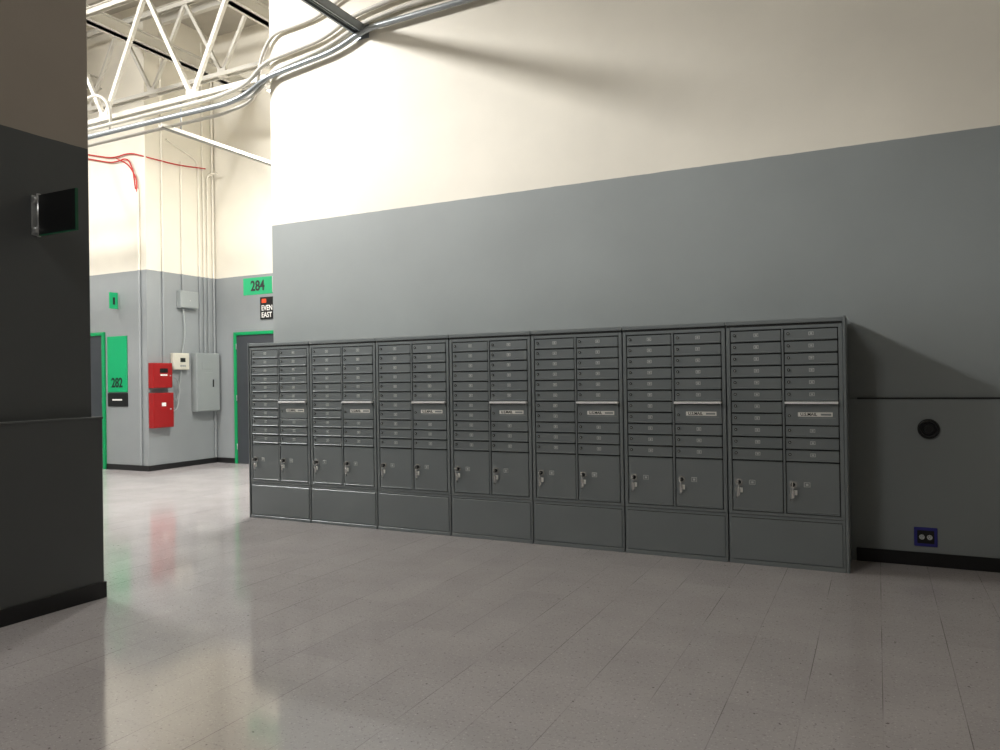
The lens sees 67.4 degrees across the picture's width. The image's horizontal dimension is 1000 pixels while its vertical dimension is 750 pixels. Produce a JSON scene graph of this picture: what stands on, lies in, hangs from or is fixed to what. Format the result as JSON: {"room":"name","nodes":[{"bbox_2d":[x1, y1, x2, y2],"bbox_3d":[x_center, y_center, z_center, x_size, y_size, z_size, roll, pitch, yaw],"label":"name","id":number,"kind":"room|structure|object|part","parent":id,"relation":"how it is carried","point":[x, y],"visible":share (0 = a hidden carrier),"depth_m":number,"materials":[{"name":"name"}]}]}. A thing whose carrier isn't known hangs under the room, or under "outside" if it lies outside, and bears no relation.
{"room":"mail room","nodes":[
{"label":"mail room","id":0,"kind":"room"},
{"bbox_2d":[0,0,103,609],"bbox_3d":[-9.220,-0.793,3.347,10.145,4.750,8.900,-1,0,27],"label":"wall","id":1,"kind":"structure","parent":0,"point":[52,543],"depth_m":4.74,"materials":[{"name":"paint"}]},
{"bbox_2d":[0,417,102,424],"bbox_3d":[-4.698,0.302,1.079,0.068,0.015,8.905,-1,0,27],"label":"trim","id":2,"kind":"structure","parent":1,"relation":"attached to","point":[81,418],"depth_m":4.72,"materials":[{"name":"paint"}]},
{"bbox_2d":[0,581,106,627],"bbox_3d":[-9.177,1.529,3.341,10.157,0.105,8.912,-1,0,27],"label":"baseboard","id":3,"kind":"structure","parent":1,"relation":"attached to","point":[54,603],"depth_m":4.70,"materials":[{"name":"black rubber"}]},
{"bbox_2d":[31,188,78,236],"bbox_3d":[-2.743,-1.005,4.633,0.406,0.270,0.060,-1,0,27],"label":"wall sign","id":4,"kind":"object","parent":1,"relation":"attached to","point":[53,212],"visible":1,"depth_m":4.63,"materials":[{"name":"black metal"}]},
{"bbox_2d":[86,10,131,464],"bbox_3d":[-7.726,-2.201,13.393,3.830,7.600,0.400,-1,0,27],"label":"wall","id":5,"kind":"structure","parent":0,"point":[108,183],"depth_m":12.56,"materials":[{"name":"beige paint"}]},
{"bbox_2d":[90,332,106,468],"bbox_3d":[-7.190,0.440,12.867,1.220,2.300,0.073,-1,0,27],"label":"door","id":6,"kind":"structure","parent":5,"relation":"in","point":[97,340],"depth_m":12.67,"materials":[{"name":"green"}]},
{"bbox_2d":[109,292,118,308],"bbox_3d":[-6.394,-1.229,12.413,0.060,0.270,0.160,-1,0,27],"label":"sign","id":7,"kind":"object","parent":5,"relation":"attached to","point":[113,297],"visible":1,"depth_m":12.40,"materials":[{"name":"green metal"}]},
{"bbox_2d":[107,336,127,391],"bbox_3d":[-6.369,-0.179,12.483,0.490,0.930,0.018,-1,0,27],"label":"number sign","id":8,"kind":"object","parent":5,"relation":"attached to","point":[117,356],"visible":1,"depth_m":12.47,"materials":[{"name":"green plastic"}]},
{"bbox_2d":[108,393,127,406],"bbox_3d":[-6.360,0.413,12.481,0.490,0.225,0.018,-1,0,27],"label":"name plaque","id":9,"kind":"object","parent":5,"relation":"attached to","point":[114,399],"visible":1,"depth_m":12.47,"materials":[{"name":"black plastic"}]},
{"bbox_2d":[106,464,148,471],"bbox_3d":[-7.579,1.552,13.101,4.240,0.090,0.012,-1,0,27],"label":"baseboard","id":10,"kind":"structure","parent":5,"relation":"attached to","point":[108,466],"depth_m":12.37,"materials":[{"name":"black rubber"}]},
{"bbox_2d":[86,0,220,25],"bbox_3d":[-2.933,-6.013,3.497,21.400,0.200,13.730,-1,0,27],"label":"joist","id":11,"kind":"object","parent":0,"point":[204,6],"depth_m":12.10,"materials":[{"name":"white metal"}]},
{"bbox_2d":[126,5,214,465],"bbox_3d":[-5.612,-2.234,12.889,0.400,7.600,1.400,-1,0,27],"label":"wall","id":12,"kind":"structure","parent":0,"point":[191,437],"depth_m":12.55,"materials":[{"name":"beige paint"}]},
{"bbox_2d":[148,363,171,387],"bbox_3d":[-5.566,0.008,12.308,0.134,0.410,0.370,-1,0,27],"label":"control panel","id":13,"kind":"object","parent":12,"relation":"attached to","point":[160,374],"visible":1,"depth_m":12.23,"materials":[{"name":"red metal"}]},
{"bbox_2d":[149,393,173,427],"bbox_3d":[-5.553,0.578,12.315,0.134,0.570,0.390,-1,0,27],"label":"box","id":14,"kind":"object","parent":12,"relation":"attached to","point":[161,405],"visible":1,"depth_m":12.24,"materials":[{"name":"red metal"}]},
{"bbox_2d":[136,56,216,464],"bbox_3d":[-5.504,-2.186,12.800,0.044,7.300,1.436,-1,0,34],"label":"conduit","id":15,"kind":"object","parent":12,"relation":"attached to","point":[210,58],"visible":0.79,"depth_m":12.22,"materials":[{"name":"grey metal"}]},
{"bbox_2d":[88,153,205,191],"bbox_3d":[-6.799,-3.445,13.342,2.971,0.960,1.252,-1,0,27],"label":"cable","id":16,"kind":"object","parent":15,"relation":"attached to","point":[131,167],"visible":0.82,"depth_m":12.37,"materials":[{"name":"red plastic"}]},
{"bbox_2d":[171,353,188,369],"bbox_3d":[-5.407,-0.228,12.681,0.092,0.280,0.320,-1,0,27],"label":"alarm keypad","id":17,"kind":"object","parent":12,"relation":"attached to","point":[180,361],"visible":0.98,"depth_m":12.64,"materials":[{"name":"beige plastic"}]},
{"bbox_2d":[177,290,198,308],"bbox_3d":[-5.337,-1.284,12.832,0.112,0.290,0.380,-1,0,27],"label":"junction box","id":18,"kind":"object","parent":12,"relation":"attached to","point":[185,299],"visible":1,"depth_m":12.78,"materials":[{"name":"grey metal"}]},
{"bbox_2d":[172,309,185,410],"bbox_3d":[-5.392,-0.250,12.615,0.054,1.738,0.304,-1,0,20],"label":"cable","id":19,"kind":"object","parent":18,"relation":"hanging from","point":[183,309],"visible":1,"depth_m":12.64,"materials":[{"name":"grey plastic"}]},
{"bbox_2d":[159,31,217,362],"bbox_3d":[-5.292,-3.020,12.804,0.268,5.640,0.974,-1,0,27],"label":"conduit","id":20,"kind":"object","parent":12,"relation":"attached to","point":[160,80],"visible":0.78,"depth_m":13.09,"materials":[{"name":"beige metal"}]},
{"bbox_2d":[149,457,234,471],"bbox_3d":[-5.169,1.514,12.674,0.470,0.090,1.410,-1,0,27],"label":"baseboard","id":21,"kind":"structure","parent":12,"relation":"attached to","point":[216,459],"depth_m":12.89,"materials":[{"name":"black rubber"}]},
{"bbox_2d":[191,353,219,411],"bbox_3d":[-5.144,0.125,13.121,0.154,1.010,0.500,-1,0,27],"label":"breaker panel","id":22,"kind":"object","parent":12,"relation":"attached to","point":[205,385],"visible":1,"depth_m":13.02,"materials":[{"name":"grey metal"}]},
{"bbox_2d":[88,0,268,36],"bbox_3d":[-2.723,-6.215,3.699,22.000,0.200,16.200,-1,0,27],"label":"ceiling","id":23,"kind":"structure","parent":0,"point":[231,19],"depth_m":12.72,"materials":[{"name":"grey paint"}]},
{"bbox_2d":[301,0,368,40],"bbox_3d":[-1.917,-4.804,6.907,0.175,2.620,2.049,-1,0,27],"label":"channel","id":24,"kind":"object","parent":23,"relation":"hanging from","point":[327,8],"visible":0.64,"depth_m":7.44,"materials":[{"name":"grey metal"}]},
{"bbox_2d":[88,0,432,131],"bbox_3d":[-2.959,-3.442,8.477,16.801,0.786,0.152,-1,0,26],"label":"conduit","id":25,"kind":"object","parent":24,"relation":"attached to","point":[337,27],"visible":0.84,"depth_m":8.18,"materials":[{"name":"grey metal"}]},
{"bbox_2d":[88,0,475,139],"bbox_3d":[-2.977,-3.327,8.437,16.800,0.627,0.200,-1,0,27],"label":"conduit","id":26,"kind":"object","parent":24,"relation":"attached to","point":[453,3],"visible":0.97,"depth_m":8.13,"materials":[{"name":"grey metal"}]},
{"bbox_2d":[212,24,272,463],"bbox_3d":[-2.997,-2.275,12.581,5.350,7.600,0.400,-1,0,27],"label":"wall","id":27,"kind":"structure","parent":0,"point":[242,185],"depth_m":13.16,"materials":[{"name":"beige paint"}]},
{"bbox_2d":[158,102,270,165],"bbox_3d":[-3.198,-3.131,10.440,0.060,0.420,3.600,-1,0,27],"label":"support rail","id":28,"kind":"object","parent":27,"relation":"attached to","point":[163,126],"visible":0.6,"depth_m":9.48,"materials":[{"name":"white metal"}]},
{"bbox_2d":[233,330,273,463],"bbox_3d":[-4.171,0.395,12.916,1.110,2.300,0.073,-1,0,27],"label":"door","id":29,"kind":"structure","parent":27,"relation":"in","point":[240,350],"depth_m":13.10,"materials":[{"name":"green metal"}]},
{"bbox_2d":[260,296,272,318],"bbox_3d":[-3.906,-1.150,12.805,0.490,0.380,0.023,-1,0,27],"label":"sign","id":30,"kind":"object","parent":27,"relation":"attached to","point":[266,303],"visible":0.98,"depth_m":12.84,"materials":[{"name":"black plastic"}]},
{"bbox_2d":[0,462,999,749],"bbox_3d":[-2.607,1.584,3.667,22.000,0.200,16.200,-1,0,27],"label":"floor","id":31,"kind":"structure","parent":0,"point":[217,626],"depth_m":4.02,"materials":[{"name":"plastic"}]},
{"bbox_2d":[247,341,311,522],"bbox_3d":[-2.200,0.575,7.915,0.827,1.840,0.499,-1,0,27],"label":"tall cabinet","id":32,"kind":"object","parent":31,"relation":"on","point":[280,488],"visible":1,"depth_m":7.74,"materials":[{"name":"black metal"}]},
{"bbox_3d":[-2.551,0.581,8.121,0.014,1.840,0.446,-1,0,27],"label":"panel","id":33,"kind":"part","parent":32,"relation":"part of","materials":[{"name":"grey metal"}]},
{"bbox_2d":[309,338,378,528],"bbox_3d":[-1.465,0.566,7.543,0.813,1.832,0.496,-1,0,27],"label":"tall cabinet","id":34,"kind":"object","parent":31,"relation":"on","point":[343,397],"visible":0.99,"depth_m":7.37,"materials":[{"name":"black metal"}]},
{"bbox_2d":[375,335,451,535],"bbox_3d":[-0.735,0.554,7.176,0.813,1.832,0.496,-1,0,27],"label":"tall cabinet","id":35,"kind":"object","parent":31,"relation":"on","point":[413,372],"visible":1,"depth_m":7.00,"materials":[{"name":"black metal"}]},
{"bbox_2d":[449,331,533,543],"bbox_3d":[-0.006,0.541,6.809,0.813,1.832,0.496,-1,0,27],"label":"tall cabinet","id":36,"kind":"object","parent":31,"relation":"on","point":[491,373],"visible":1,"depth_m":6.63,"materials":[{"name":"black metal"}]},
{"bbox_2d":[530,327,625,551],"bbox_3d":[0.724,0.529,6.442,0.813,1.832,0.496,-1,0,27],"label":"tall cabinet","id":37,"kind":"object","parent":31,"relation":"on","point":[578,389],"visible":1,"depth_m":6.27,"materials":[{"name":"black metal"}]},
{"bbox_2d":[622,322,729,561],"bbox_3d":[1.454,0.517,6.075,0.813,1.832,0.496,-1,0,27],"label":"tall cabinet","id":38,"kind":"object","parent":31,"relation":"on","point":[675,375],"visible":1,"depth_m":5.90,"materials":[{"name":"black metal"}]},
{"bbox_2d":[725,315,850,572],"bbox_3d":[2.194,0.500,5.705,0.836,1.840,0.499,-1,0,27],"label":"tall cabinet","id":39,"kind":"object","parent":31,"relation":"on","point":[788,388],"visible":1,"depth_m":5.53,"materials":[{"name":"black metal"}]},
{"bbox_3d":[2.569,0.494,5.545,0.023,1.840,0.446,-1,0,27],"label":"panel","id":40,"kind":"part","parent":39,"relation":"part of","materials":[{"name":"grey metal"}]},
{"bbox_2d":[269,0,999,559],"bbox_3d":[3.341,-2.398,5.633,13.020,7.600,0.418,-1,0,27],"label":"wall","id":41,"kind":"structure","parent":0,"point":[478,166],"depth_m":6.29,"materials":[{"name":"paint"}]},
{"bbox_2d":[86,0,269,127],"bbox_3d":[-6.485,-4.016,10.412,8.780,1.530,0.120,-1,0,27],"label":"roof truss","id":42,"kind":"object","parent":41,"relation":"attached to","point":[192,94],"visible":0.39,"depth_m":9.29,"materials":[{"name":"white metal"}]},
{"bbox_2d":[87,0,269,114],"bbox_3d":[-5.781,-4.986,11.845,8.780,1.300,0.120,-1,0,27],"label":"roof truss","id":43,"kind":"object","parent":41,"relation":"attached to","point":[152,91],"visible":0.5,"depth_m":11.46,"materials":[{"name":"white metal"}]},
{"bbox_2d":[87,0,341,146],"bbox_3d":[-2.947,-3.502,8.504,16.800,1.058,0.085,-1,0,26],"label":"conduit","id":44,"kind":"object","parent":41,"relation":"attached to","point":[335,2],"visible":0.74,"depth_m":8.63,"materials":[{"name":"silver metal"}]},
{"bbox_2d":[243,276,272,295],"bbox_3d":[-2.737,-1.012,8.514,0.470,0.195,0.050,-1,0,27],"label":"sign","id":45,"kind":"object","parent":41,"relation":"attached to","point":[258,285],"visible":1,"depth_m":8.51,"materials":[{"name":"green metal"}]},
{"bbox_2d":[914,527,937,546],"bbox_3d":[3.127,1.190,5.508,0.150,0.140,0.021,-1,0,27],"label":"power outlet","id":46,"kind":"object","parent":41,"relation":"attached to","point":[923,536],"visible":1,"depth_m":5.51,"materials":[{"name":"blue plastic"}]},
{"bbox_2d":[857,547,999,572],"bbox_3d":[5.739,1.311,4.199,6.760,0.100,0.012,-1,0,27],"label":"baseboard","id":47,"kind":"structure","parent":41,"relation":"attached to","point":[986,564],"depth_m":5.50,"materials":[{"name":"black rubber"}]},
{"bbox_2d":[917,419,939,438],"bbox_3d":[3.139,0.395,5.492,0.144,0.144,0.034,-1,0,27],"label":"plate","id":48,"kind":"object","parent":41,"relation":"attached to","point":[927,428],"visible":1,"depth_m":5.49,"materials":[{"name":"black plastic"}]},
{"bbox_2d":[857,397,999,398],"bbox_3d":[5.736,0.127,4.210,6.740,0.012,0.024,-1,0,27],"label":"trim","id":49,"kind":"structure","parent":41,"relation":"attached to","point":[860,397],"depth_m":5.50,"materials":[{"name":"black"}]},
{"bbox_3d":[-6.304,-2.289,-3.330,21.400,7.600,0.400,-1,0,27],"label":"wall","id":50,"kind":"structure","parent":0,"visible":0},
{"bbox_2d":[86,0,268,92],"bbox_3d":[-7.730,-4.922,6.165,4.400,0.185,15.300,-1,0,27],"label":"ceiling beam","id":51,"kind":"structure","parent":50,"relation":"attached to","point":[255,10],"depth_m":10.83,"materials":[{"name":"beige metal"}]}
]}

